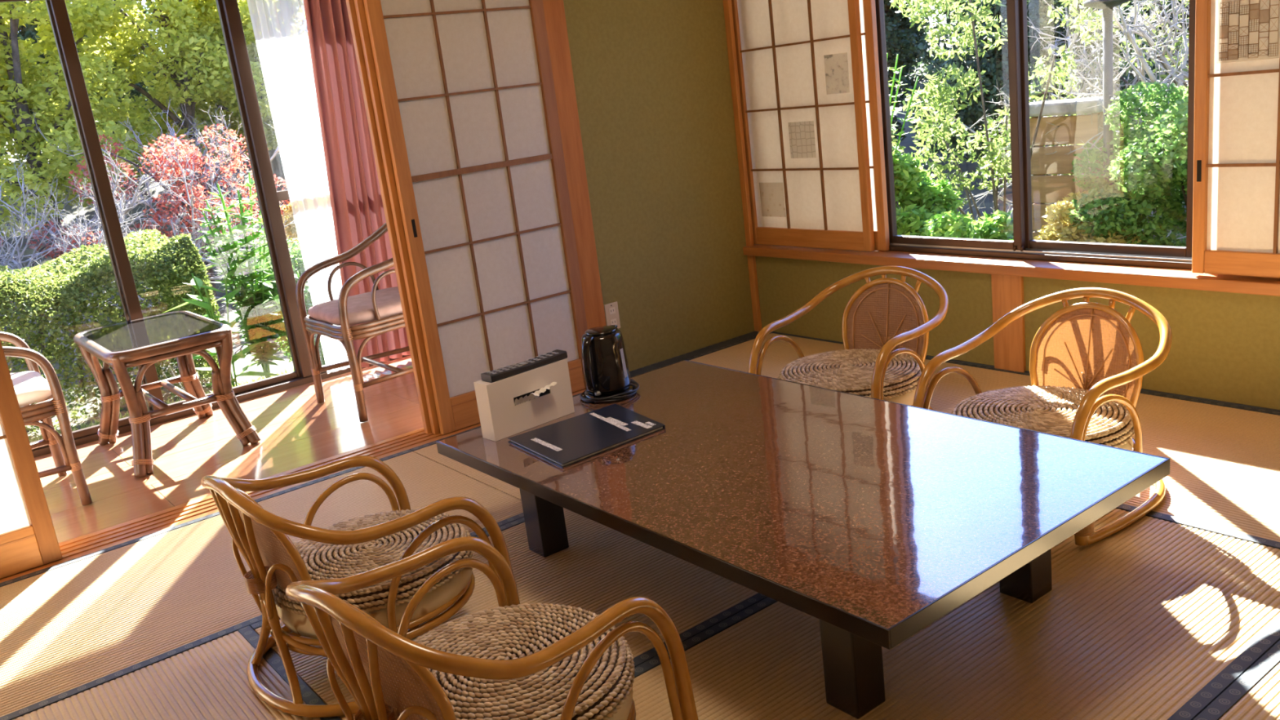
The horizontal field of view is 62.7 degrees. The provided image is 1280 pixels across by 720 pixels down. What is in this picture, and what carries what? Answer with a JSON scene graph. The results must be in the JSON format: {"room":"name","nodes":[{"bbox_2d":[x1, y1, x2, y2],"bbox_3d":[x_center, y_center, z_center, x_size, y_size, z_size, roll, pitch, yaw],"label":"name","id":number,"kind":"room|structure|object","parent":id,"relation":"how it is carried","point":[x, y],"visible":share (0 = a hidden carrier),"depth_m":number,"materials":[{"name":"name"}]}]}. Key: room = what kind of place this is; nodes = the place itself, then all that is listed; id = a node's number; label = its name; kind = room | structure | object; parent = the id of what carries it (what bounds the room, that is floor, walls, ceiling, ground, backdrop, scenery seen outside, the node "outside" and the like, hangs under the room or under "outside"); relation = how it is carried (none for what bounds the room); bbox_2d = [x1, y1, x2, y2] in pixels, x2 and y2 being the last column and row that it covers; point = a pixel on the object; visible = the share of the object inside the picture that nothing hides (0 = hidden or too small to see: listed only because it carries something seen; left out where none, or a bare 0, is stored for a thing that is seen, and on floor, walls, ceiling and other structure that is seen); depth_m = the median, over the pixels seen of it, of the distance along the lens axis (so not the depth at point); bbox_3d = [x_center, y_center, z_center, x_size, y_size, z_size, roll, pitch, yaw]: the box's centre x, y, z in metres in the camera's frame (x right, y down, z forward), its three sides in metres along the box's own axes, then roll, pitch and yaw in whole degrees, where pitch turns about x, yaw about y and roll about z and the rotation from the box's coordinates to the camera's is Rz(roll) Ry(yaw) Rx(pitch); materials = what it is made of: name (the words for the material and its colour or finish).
{"room":"traditional dwelling","nodes":[
{"label":"traditional dwelling","id":0,"kind":"room"},
{"bbox_2d":[34,355,423,542],"bbox_3d":[-1.819,0.385,4.514,4.800,0.100,1.465,-18,18,-35],"label":"floor","id":1,"kind":"structure","parent":0,"point":[295,430],"depth_m":4.33,"materials":[{"name":"brown wood"}]},
{"bbox_2d":[0,331,92,505],"bbox_3d":[-2.447,0.171,3.786,0.599,0.824,0.536,-18,18,-35],"label":"rattan armchair","id":2,"kind":"object","parent":1,"relation":"on","point":[30,387],"visible":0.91,"depth_m":3.77,"materials":[{"name":"wicker"}]},
{"bbox_2d":[10,371,51,406],"bbox_3d":[-2.421,0.142,3.801,0.499,0.063,0.465,-18,18,-35],"label":"seat cushion","id":3,"kind":"object","parent":2,"relation":"on","point":[30,387],"depth_m":3.76,"materials":[{"name":"fabric"}]},
{"bbox_2d":[73,311,261,477],"bbox_3d":[-2.007,0.117,4.427,0.500,0.512,0.773,-18,18,-35],"label":"table","id":4,"kind":"object","parent":1,"relation":"on","point":[147,341],"visible":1,"depth_m":4.29,"materials":[{"name":"brown wicker"}]},
{"bbox_2d":[295,222,413,422],"bbox_3d":[-1.155,-0.236,4.713,0.599,0.824,0.536,-18,18,-35],"label":"rattan armchair","id":5,"kind":"object","parent":1,"relation":"on","point":[384,306],"visible":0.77,"depth_m":4.52,"materials":[{"name":"wicker"}]},
{"bbox_2d":[307,286,402,325],"bbox_3d":[-1.186,-0.247,4.687,0.499,0.063,0.465,-18,18,-35],"label":"seat cushion","id":6,"kind":"object","parent":5,"relation":"on","point":[361,308],"depth_m":4.52,"materials":[{"name":"pink fabric"}]},
{"bbox_2d":[0,20,1188,439],"bbox_3d":[1.147,-3.274,15.340,46.000,1.680,44.000,-18,18,-35],"label":"ground","id":7,"kind":"structure","parent":0,"point":[966,166],"depth_m":12.43,"materials":[{"name":"soil"}]},
{"bbox_2d":[0,222,26,250],"bbox_3d":[-6.653,-1.130,8.716,2.542,2.763,3.501,-16,17,-30],"label":"bare tree","id":8,"kind":"object","parent":7,"relation":"on","point":[19,222],"visible":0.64,"depth_m":9.07,"materials":[{"name":"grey plant"}]},
{"bbox_2d":[0,213,34,270],"bbox_3d":[-5.573,-0.352,7.770,1.772,1.639,1.714,0,16,26],"label":"bare shrub","id":9,"kind":"object","parent":7,"relation":"on","point":[12,234],"visible":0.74,"depth_m":7.94,"materials":[{"name":"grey plant"}]},
{"bbox_2d":[0,219,136,353],"bbox_3d":[-5.242,-0.536,8.746,2.043,1.248,1.058,-19,19,-37],"label":"maple","id":10,"kind":"object","parent":7,"relation":"on","point":[51,222],"visible":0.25,"depth_m":8.98,"materials":[{"name":"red plant"}]},
{"bbox_2d":[0,182,156,375],"bbox_3d":[-4.352,-0.644,8.190,1.371,1.532,1.340,-17,17,-32],"label":"bare shrub","id":11,"kind":"object","parent":7,"relation":"on","point":[18,262],"visible":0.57,"depth_m":8.23,"materials":[{"name":"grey plant"}]},
{"bbox_2d":[0,0,160,280],"bbox_3d":[-6.617,-3.149,10.931,2.962,4.936,2.916,-1,16,23],"label":"tree","id":12,"kind":"object","parent":7,"relation":"on","point":[20,85],"visible":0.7,"depth_m":11.00,"materials":[{"name":"green plant"}]},
{"bbox_2d":[0,0,165,156],"bbox_3d":[-8.522,-4.682,15.399,2.560,4.066,2.718,-15,16,-26],"label":"evergreen tree","id":13,"kind":"object","parent":7,"relation":"on","point":[24,33],"visible":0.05,"depth_m":14.86,"materials":[{"name":"green plant"}]},
{"bbox_2d":[26,0,161,106],"bbox_3d":[-9.243,-5.863,17.621,2.827,4.920,3.002,-17,17,-32],"label":"evergreen tree","id":14,"kind":"object","parent":7,"relation":"on","point":[133,0],"visible":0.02,"depth_m":17.77,"materials":[{"name":"green plant"}]},
{"bbox_2d":[0,128,208,349],"bbox_3d":[-4.942,-0.969,9.157,2.407,1.984,1.590,-14,16,-23],"label":"bare tree","id":15,"kind":"object","parent":7,"relation":"on","point":[132,204],"visible":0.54,"depth_m":9.05,"materials":[{"name":"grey plant"}]},
{"bbox_2d":[0,228,220,435],"bbox_3d":[-4.826,0.075,6.535,4.083,1.118,1.284,-18,18,-35],"label":"hedge","id":16,"kind":"object","parent":7,"relation":"on","point":[171,263],"visible":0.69,"depth_m":6.88,"materials":[{"name":"green plant"}]},
{"bbox_2d":[20,128,262,314],"bbox_3d":[-4.173,-1.082,9.220,2.070,1.805,1.360,-14,16,-23],"label":"bare shrub","id":17,"kind":"object","parent":7,"relation":"on","point":[199,243],"visible":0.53,"depth_m":9.22,"materials":[{"name":"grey plant"}]},
{"bbox_2d":[33,98,279,293],"bbox_3d":[-4.776,-1.572,10.968,2.264,2.321,2.342,-18,18,-35],"label":"bare tree","id":18,"kind":"object","parent":7,"relation":"on","point":[173,132],"visible":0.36,"depth_m":10.79,"materials":[{"name":"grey plant"}]},
{"bbox_2d":[46,0,275,227],"bbox_3d":[-5.721,-3.786,12.767,2.542,4.565,2.630,7,21,44],"label":"tree","id":19,"kind":"object","parent":7,"relation":"on","point":[184,27],"visible":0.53,"depth_m":12.37,"materials":[{"name":"green plant"}]},
{"bbox_2d":[27,365,294,442],"bbox_3d":[-2.354,0.345,6.371,6.558,0.091,1.963,-18,18,-35],"label":"lawn","id":20,"kind":"structure","parent":7,"relation":"on","point":[121,416],"depth_m":6.72,"materials":[{"name":"green plant"}]},
{"bbox_2d":[67,123,290,312],"bbox_3d":[-4.182,-1.300,9.962,1.989,1.833,1.332,-18,18,-35],"label":"maple","id":21,"kind":"object","parent":7,"relation":"on","point":[236,157],"visible":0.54,"depth_m":9.77,"materials":[{"name":"red plant"}]},
{"bbox_2d":[141,62,240,147],"bbox_3d":[-6.888,-5.565,16.738,2.718,4.658,2.560,-17,18,-33],"label":"evergreen tree","id":22,"kind":"object","parent":7,"relation":"on","point":[154,74],"visible":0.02,"depth_m":16.06,"materials":[{"name":"green plant"}]},
{"bbox_2d":[143,16,289,207],"bbox_3d":[-5.010,-3.732,14.146,2.865,3.353,2.516,-18,18,-35],"label":"tree","id":23,"kind":"object","parent":7,"relation":"on","point":[253,54],"visible":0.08,"depth_m":13.51,"materials":[{"name":"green plant"}]},
{"bbox_2d":[145,177,294,318],"bbox_3d":[-3.750,-0.898,9.338,1.520,1.474,1.322,-18,18,-35],"label":"bare shrub","id":24,"kind":"object","parent":7,"relation":"on","point":[283,212],"visible":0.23,"depth_m":9.07,"materials":[{"name":"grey plant"}]},
{"bbox_2d":[164,273,278,386],"bbox_3d":[-2.651,-0.122,6.625,0.589,0.898,0.582,-18,18,-35],"label":"plant","id":25,"kind":"object","parent":7,"relation":"on","point":[196,282],"visible":0.44,"depth_m":6.65,"materials":[{"name":"green plant"}]},
{"bbox_2d":[195,173,284,377],"bbox_3d":[-2.555,-0.480,6.879,0.521,1.432,0.604,-18,18,-35],"label":"leafy shrub","id":26,"kind":"object","parent":7,"relation":"on","point":[244,300],"visible":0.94,"depth_m":6.86,"materials":[{"name":"green plant"}]},
{"bbox_2d":[262,202,298,249],"bbox_3d":[-3.155,-1.393,10.466,1.236,1.510,1.204,-12,15,-18],"label":"shrub","id":27,"kind":"object","parent":7,"relation":"on","point":[291,230],"visible":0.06,"depth_m":10.22,"materials":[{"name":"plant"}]},
{"bbox_2d":[248,237,312,362],"bbox_3d":[-2.108,-0.433,7.283,1.188,1.112,0.841,-9,15,-5],"label":"leafy shrub","id":28,"kind":"object","parent":7,"relation":"on","point":[295,255],"visible":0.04,"depth_m":7.11,"materials":[{"name":"green plant"}]},
{"bbox_2d":[261,271,325,365],"bbox_3d":[-2.051,-0.217,6.720,0.532,0.891,0.511,-2,16,20],"label":"leafy shrub","id":29,"kind":"object","parent":7,"relation":"on","point":[307,296],"visible":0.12,"depth_m":6.65,"materials":[{"name":"green plant"}]},
{"bbox_2d":[886,53,926,153],"bbox_3d":[1.679,-1.267,7.343,0.766,1.694,0.712,5,19,38],"label":"leafy shrub","id":30,"kind":"object","parent":7,"relation":"on","point":[895,71],"visible":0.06,"depth_m":7.13,"materials":[{"name":"green plant"}]},
{"bbox_2d":[889,35,933,81],"bbox_3d":[3.318,-6.318,17.976,3.002,4.125,2.827,6,19,40],"label":"evergreen tree","id":31,"kind":"object","parent":7,"relation":"on","point":[917,64],"visible":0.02,"depth_m":18.27,"materials":[{"name":"green plant"}]},
{"bbox_2d":[883,0,970,155],"bbox_3d":[3.079,-3.971,13.554,2.310,3.270,2.176,-2,16,18],"label":"evergreen tree","id":32,"kind":"object","parent":7,"relation":"on","point":[900,36],"visible":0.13,"depth_m":13.13,"materials":[{"name":"green plant"}]},
{"bbox_2d":[892,151,1013,240],"bbox_3d":[1.738,-0.911,6.957,1.104,1.269,1.835,-18,18,-35],"label":"leafy shrub","id":33,"kind":"object","parent":7,"relation":"on","point":[925,212],"visible":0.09,"depth_m":6.70,"materials":[{"name":"green plant"}]},
{"bbox_2d":[889,0,1119,232],"bbox_3d":[2.531,-1.795,7.788,1.992,2.280,1.324,7,20,43],"label":"tree","id":34,"kind":"object","parent":7,"relation":"on","point":[1002,168],"visible":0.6,"depth_m":7.69,"materials":[{"name":"green plant"}]},
{"bbox_2d":[906,0,1119,184],"bbox_3d":[3.981,-3.844,11.672,2.176,3.929,2.310,-4,15,11],"label":"evergreen tree","id":35,"kind":"object","parent":7,"relation":"on","point":[996,68],"visible":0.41,"depth_m":11.20,"materials":[{"name":"green plant"}]},
{"bbox_2d":[900,226,1186,246],"bbox_3d":[3.098,-0.446,6.782,4.171,0.104,6.578,-18,18,-35],"label":"ground cover","id":36,"kind":"structure","parent":7,"relation":"on","point":[1184,240],"depth_m":8.19,"materials":[{"name":"green plant"}]},
{"bbox_2d":[934,0,1189,231],"bbox_3d":[4.180,-2.242,8.745,3.405,2.434,1.991,-2,16,18],"label":"bare tree","id":37,"kind":"object","parent":7,"relation":"on","point":[1053,47],"visible":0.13,"depth_m":8.80,"materials":[{"name":"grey plant"}]},
{"bbox_2d":[982,0,1146,93],"bbox_3d":[5.310,-5.176,13.857,2.403,4.070,2.552,3,18,33],"label":"evergreen tree","id":38,"kind":"object","parent":7,"relation":"on","point":[1077,43],"visible":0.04,"depth_m":14.00,"materials":[{"name":"green plant"}]},
{"bbox_2d":[1029,96,1115,239],"bbox_3d":[3.027,-1.220,7.454,0.280,1.220,0.600,-19,19,-37],"label":"stone wall","id":39,"kind":"structure","parent":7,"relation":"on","point":[1074,129],"depth_m":7.38,"materials":[{"name":"stone"}]},
{"bbox_2d":[984,0,1188,241],"bbox_3d":[3.780,-1.685,8.452,2.474,2.890,1.714,-12,15,-17],"label":"bare tree","id":40,"kind":"object","parent":7,"relation":"on","point":[1092,75],"visible":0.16,"depth_m":8.38,"materials":[{"name":"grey plant"}]},
{"bbox_2d":[1033,188,1153,244],"bbox_3d":[2.962,-0.781,6.956,0.644,0.657,0.812,-11,15,-15],"label":"leafy shrub","id":41,"kind":"object","parent":7,"relation":"on","point":[1058,228],"visible":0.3,"depth_m":6.91,"materials":[{"name":"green plant"}]},
{"bbox_2d":[1083,0,1131,205],"bbox_3d":[3.093,-1.517,6.934,0.290,2.040,0.290,-18,18,-35],"label":"garden lamp","id":42,"kind":"object","parent":7,"relation":"on","point":[1107,6],"visible":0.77,"depth_m":6.80,"materials":[{"name":"grey plastic"}]},
{"bbox_2d":[1036,0,1189,189],"bbox_3d":[4.080,-1.974,7.179,2.834,2.599,1.938,-8,15,-4],"label":"bare tree","id":43,"kind":"object","parent":7,"relation":"on","point":[1179,79],"visible":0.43,"depth_m":7.24,"materials":[{"name":"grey plant"}]},
{"bbox_2d":[1066,80,1188,246],"bbox_3d":[3.567,-1.132,6.529,1.427,1.451,1.841,-11,15,-13],"label":"rounded bush","id":44,"kind":"object","parent":7,"relation":"on","point":[1153,165],"visible":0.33,"depth_m":6.55,"materials":[{"name":"green plant"}]},
{"bbox_2d":[1084,0,1189,102],"bbox_3d":[4.391,-2.088,7.607,1.541,2.489,2.584,-18,18,-35],"label":"leafy shrub","id":45,"kind":"object","parent":7,"relation":"on","point":[1167,25],"visible":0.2,"depth_m":7.73,"materials":[{"name":"green plant"}]},
{"bbox_2d":[1089,0,1189,144],"bbox_3d":[5.467,-3.558,10.171,2.310,3.564,2.176,-6,15,4],"label":"evergreen tree","id":46,"kind":"object","parent":7,"relation":"on","point":[1131,76],"visible":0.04,"depth_m":10.16,"materials":[{"name":"green plant"}]},
{"bbox_2d":[0,332,1279,719],"bbox_3d":[0.194,0.808,1.930,4.800,0.081,4.730,-18,18,-35],"label":"floor","id":47,"kind":"structure","parent":0,"point":[1174,614],"depth_m":2.56,"materials":[{"name":"beige"}]},
{"bbox_2d":[200,455,513,717],"bbox_3d":[-0.685,0.448,2.500,0.575,0.532,0.582,-18,19,-37],"label":"chair","id":48,"kind":"object","parent":47,"relation":"on","point":[362,544],"visible":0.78,"depth_m":2.37,"materials":[{"name":"brown wicker"}]},
{"bbox_2d":[275,555,472,639],"bbox_3d":[-0.641,0.535,2.551,0.470,0.076,0.470,-18,19,-37],"label":"cushion","id":49,"kind":"object","parent":48,"relation":"on","point":[452,592],"depth_m":2.38,"materials":[{"name":"beige wicker"}]},
{"bbox_2d":[284,536,698,719],"bbox_3d":[-0.287,0.556,1.906,0.582,0.532,0.575,8,21,44],"label":"chair","id":50,"kind":"object","parent":47,"relation":"on","point":[512,660],"visible":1,"depth_m":1.82,"materials":[{"name":"brown wicker"}]},
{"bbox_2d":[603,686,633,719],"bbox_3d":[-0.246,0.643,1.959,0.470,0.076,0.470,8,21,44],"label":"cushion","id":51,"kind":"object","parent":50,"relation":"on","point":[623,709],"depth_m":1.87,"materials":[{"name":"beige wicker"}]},
{"bbox_2d":[435,360,1169,719],"bbox_3d":[0.300,0.381,2.682,0.940,0.331,1.632,-18,18,-35],"label":"table","id":52,"kind":"object","parent":47,"relation":"on","point":[873,520],"visible":0.95,"depth_m":2.31,"materials":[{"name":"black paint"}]},
{"bbox_2d":[473,358,574,441],"bbox_3d":[-0.319,0.111,3.021,0.286,0.165,0.099,-19,19,-39],"label":"tissue box","id":53,"kind":"object","parent":52,"relation":"on","point":[515,404],"visible":0.99,"depth_m":2.99,"materials":[{"name":"beige plastic"}]},
{"bbox_2d":[480,349,567,382],"bbox_3d":[-0.330,0.015,3.015,0.270,0.022,0.052,-19,19,-39],"label":"remote control","id":54,"kind":"object","parent":53,"relation":"on","point":[496,375],"visible":1,"depth_m":2.99,"materials":[{"name":"black plastic"}]},
{"bbox_2d":[507,403,665,467],"bbox_3d":[-0.140,0.201,2.900,0.388,0.011,0.310,-18,18,-35],"label":"folder","id":55,"kind":"object","parent":52,"relation":"on","point":[568,442],"visible":1,"depth_m":2.87,"materials":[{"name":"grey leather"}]},
{"bbox_2d":[579,324,639,402],"bbox_3d":[-0.111,-0.001,3.253,0.188,0.211,0.242,-9,15,-7],"label":"electric kettle","id":56,"kind":"object","parent":52,"relation":"on","point":[606,375],"visible":1,"depth_m":3.17,"materials":[{"name":"black plastic"}]},
{"bbox_2d":[594,391,600,395],"bbox_3d":[-0.127,0.099,3.179,0.020,0.012,0.020,2,17,31],"label":"switch","id":57,"kind":"object","parent":56,"relation":"attached to","point":[596,393],"depth_m":3.17,"materials":[{"name":"grey plastic"}]},
{"bbox_2d":[747,266,948,411],"bbox_3d":[0.727,-0.003,3.534,0.575,0.532,0.582,-20,20,-41],"label":"chair","id":58,"kind":"object","parent":47,"relation":"on","point":[891,370],"visible":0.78,"depth_m":3.56,"materials":[{"name":"brown wicker"}]},
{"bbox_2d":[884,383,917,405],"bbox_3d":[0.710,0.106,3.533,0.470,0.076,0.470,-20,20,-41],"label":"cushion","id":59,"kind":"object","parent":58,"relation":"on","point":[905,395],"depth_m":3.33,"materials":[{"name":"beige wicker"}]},
{"bbox_2d":[912,287,1172,546],"bbox_3d":[1.129,0.114,2.907,0.575,0.532,0.582,-17,18,-33],"label":"chair","id":60,"kind":"object","parent":47,"relation":"on","point":[1091,411],"visible":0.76,"depth_m":2.94,"materials":[{"name":"brown wicker"}]},
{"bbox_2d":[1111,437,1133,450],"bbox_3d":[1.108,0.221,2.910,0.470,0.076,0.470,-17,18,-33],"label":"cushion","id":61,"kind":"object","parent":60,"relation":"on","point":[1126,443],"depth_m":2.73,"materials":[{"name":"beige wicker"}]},
{"bbox_2d":[563,0,754,371],"bbox_3d":[-1.468,-0.684,3.564,4.800,2.350,0.096,-18,18,-35],"label":"wall","id":62,"kind":"structure","parent":0,"point":[652,78],"depth_m":4.71,"materials":[{"name":"green paint"}]},
{"bbox_2d":[0,388,586,582],"bbox_3d":[-1.721,0.585,3.556,3.763,0.020,0.203,-18,18,-35],"label":"sliding door track","id":63,"kind":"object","parent":62,"relation":"attached to","point":[103,539],"depth_m":3.65,"materials":[{"name":"orange wood"}]},
{"bbox_2d":[0,339,62,578],"bbox_3d":[-2.269,-0.181,2.931,0.745,1.900,0.029,-18,18,-35],"label":"screen","id":64,"kind":"object","parent":63,"relation":"on","point":[28,540],"visible":1,"depth_m":3.28,"materials":[{"name":"orange"}]},
{"bbox_2d":[346,0,431,434],"bbox_3d":[-0.678,-0.710,4.174,0.745,1.900,0.029,-18,18,-35],"label":"screen","id":65,"kind":"object","parent":63,"relation":"on","point":[350,3],"visible":0.16,"depth_m":3.97,"materials":[{"name":"orange"}]},
{"bbox_2d":[353,0,439,434],"bbox_3d":[-0.645,-0.709,4.155,0.745,1.900,0.029,-18,18,-35],"label":"screen","id":66,"kind":"object","parent":63,"relation":"on","point":[359,5],"visible":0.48,"depth_m":3.96,"materials":[{"name":"orange"}]},
{"bbox_2d":[363,0,587,434],"bbox_3d":[-0.608,-0.709,4.139,0.745,1.900,0.029,-18,18,-35],"label":"screen","id":67,"kind":"object","parent":63,"relation":"on","point":[466,87],"visible":0.91,"depth_m":4.14,"materials":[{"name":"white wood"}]},
{"bbox_2d":[542,0,606,329],"bbox_3d":[-0.344,-1.040,4.378,0.125,2.350,0.122,-18,18,-35],"label":"wooden post","id":68,"kind":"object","parent":62,"relation":"attached to","point":[553,10],"depth_m":4.39,"materials":[{"name":"brown wood"}]},
{"bbox_2d":[604,301,620,328],"bbox_3d":[-0.121,-0.192,4.631,0.072,0.120,0.009,-18,18,-35],"label":"wall outlet","id":69,"kind":"object","parent":62,"relation":"attached to","point":[611,312],"visible":0.87,"depth_m":4.63,"materials":[{"name":"beige plastic"}]},
{"bbox_2d":[608,306,615,314],"bbox_3d":[-0.123,-0.216,4.622,0.032,0.028,0.003,-18,18,-35],"label":"socket","id":70,"kind":"object","parent":69,"relation":"attached to","point":[611,309],"depth_m":4.62,"materials":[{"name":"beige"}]},
{"bbox_2d":[610,318,617,325],"bbox_3d":[-0.117,-0.167,4.635,0.032,0.028,0.003,-18,18,-35],"label":"socket","id":71,"kind":"object","parent":69,"relation":"attached to","point":[613,321],"depth_m":4.63,"materials":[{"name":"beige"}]},
{"bbox_2d":[629,331,759,376],"bbox_3d":[0.252,-0.021,4.907,0.905,0.022,0.070,-18,18,-35],"label":"trim","id":72,"kind":"structure","parent":62,"relation":"attached to","point":[634,372],"depth_m":4.90,"materials":[{"name":"wood"}]},
{"bbox_2d":[755,256,1279,409],"bbox_3d":[1.532,-0.860,3.698,0.140,2.800,6.300,-18,18,-35],"label":"wall","id":73,"kind":"structure","parent":0,"point":[1225,347],"depth_m":3.64,"materials":[{"name":"green paint"}]},
{"bbox_2d":[723,0,761,331],"bbox_3d":[0.434,-1.272,4.886,0.022,2.350,0.063,-18,18,-35],"label":"trim","id":74,"kind":"structure","parent":73,"relation":"attached to","point":[727,6],"depth_m":4.95,"materials":[{"name":"orange wood"}]},
{"bbox_2d":[991,274,1026,372],"bbox_3d":[1.417,-0.145,4.035,0.016,0.385,0.130,-18,18,-35],"label":"trim","id":75,"kind":"structure","parent":73,"relation":"attached to","point":[1007,291],"depth_m":4.03,"materials":[{"name":"orange wood"}]},
{"bbox_2d":[742,244,1279,296],"bbox_3d":[2.029,-0.236,3.252,0.190,0.040,4.833,-18,18,-35],"label":"windowsill","id":76,"kind":"structure","parent":73,"relation":"attached to","point":[1180,278],"depth_m":3.85,"materials":[{"name":"brown wood"}]},
{"bbox_2d":[731,0,875,251],"bbox_3d":[0.691,-1.214,4.630,0.028,1.452,0.745,-18,18,-35],"label":"screen","id":77,"kind":"object","parent":76,"relation":"on","point":[800,66],"visible":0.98,"depth_m":4.65,"materials":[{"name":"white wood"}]},
{"bbox_2d":[858,0,889,250],"bbox_3d":[0.749,-1.215,4.605,0.028,1.452,0.745,-18,18,-35],"label":"screen","id":78,"kind":"object","parent":76,"relation":"on","point":[867,7],"visible":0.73,"depth_m":4.38,"materials":[{"name":"brown wood"}]},
{"bbox_2d":[1191,0,1279,278],"bbox_3d":[1.964,-0.932,2.938,0.031,1.450,0.790,-18,18,-35],"label":"screen","id":79,"kind":"object","parent":76,"relation":"on","point":[1236,188],"visible":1,"depth_m":3.23,"materials":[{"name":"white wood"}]},
{"bbox_2d":[771,331,1279,412],"bbox_3d":[2.054,0.168,3.299,0.008,0.006,4.770,-18,18,-35],"label":"trim","id":80,"kind":"structure","parent":73,"relation":"attached to","point":[775,332],"depth_m":3.63,"materials":[{"name":"wood"}]},
{"bbox_2d":[875,0,1195,269],"bbox_3d":[1.639,-1.068,3.539,0.090,1.505,2.175,-18,18,-35],"label":"window","id":81,"kind":"structure","parent":73,"relation":"in","point":[1023,246],"depth_m":3.92,"materials":[{"name":"brown metal"}]},
{"bbox_3d":[-2.449,-1.818,4.452,5.040,0.390,0.215,-18,18,-35],"label":"wall","id":82,"kind":"structure","parent":0,"visible":0},
{"bbox_2d":[0,0,409,457],"bbox_3d":[-2.298,-0.671,4.711,4.800,1.980,0.135,-18,18,-35],"label":"window frame","id":83,"kind":"structure","parent":82,"relation":"in","point":[268,198],"depth_m":4.86,"materials":[{"name":"brown metal"}]},
{"bbox_3d":[-2.361,-1.576,4.315,4.500,0.025,0.120,-18,18,-35],"label":"rail","id":84,"kind":"object","parent":82,"relation":"attached to","visible":0},
{"bbox_2d":[246,0,349,373],"bbox_3d":[-1.562,-0.879,5.100,0.340,1.895,0.023,-18,18,-35],"label":"sheer curtain","id":85,"kind":"object","parent":84,"relation":"hanging from","point":[280,30],"visible":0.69,"depth_m":5.01,"materials":[{"name":"white fabric"}]},
{"bbox_2d":[303,0,410,368],"bbox_3d":[-1.229,-0.964,5.263,0.850,1.895,0.112,-18,18,-35],"label":"curtain","id":86,"kind":"object","parent":84,"relation":"hanging from","point":[357,210],"visible":0.27,"depth_m":5.10,"materials":[{"name":"pink fabric"}]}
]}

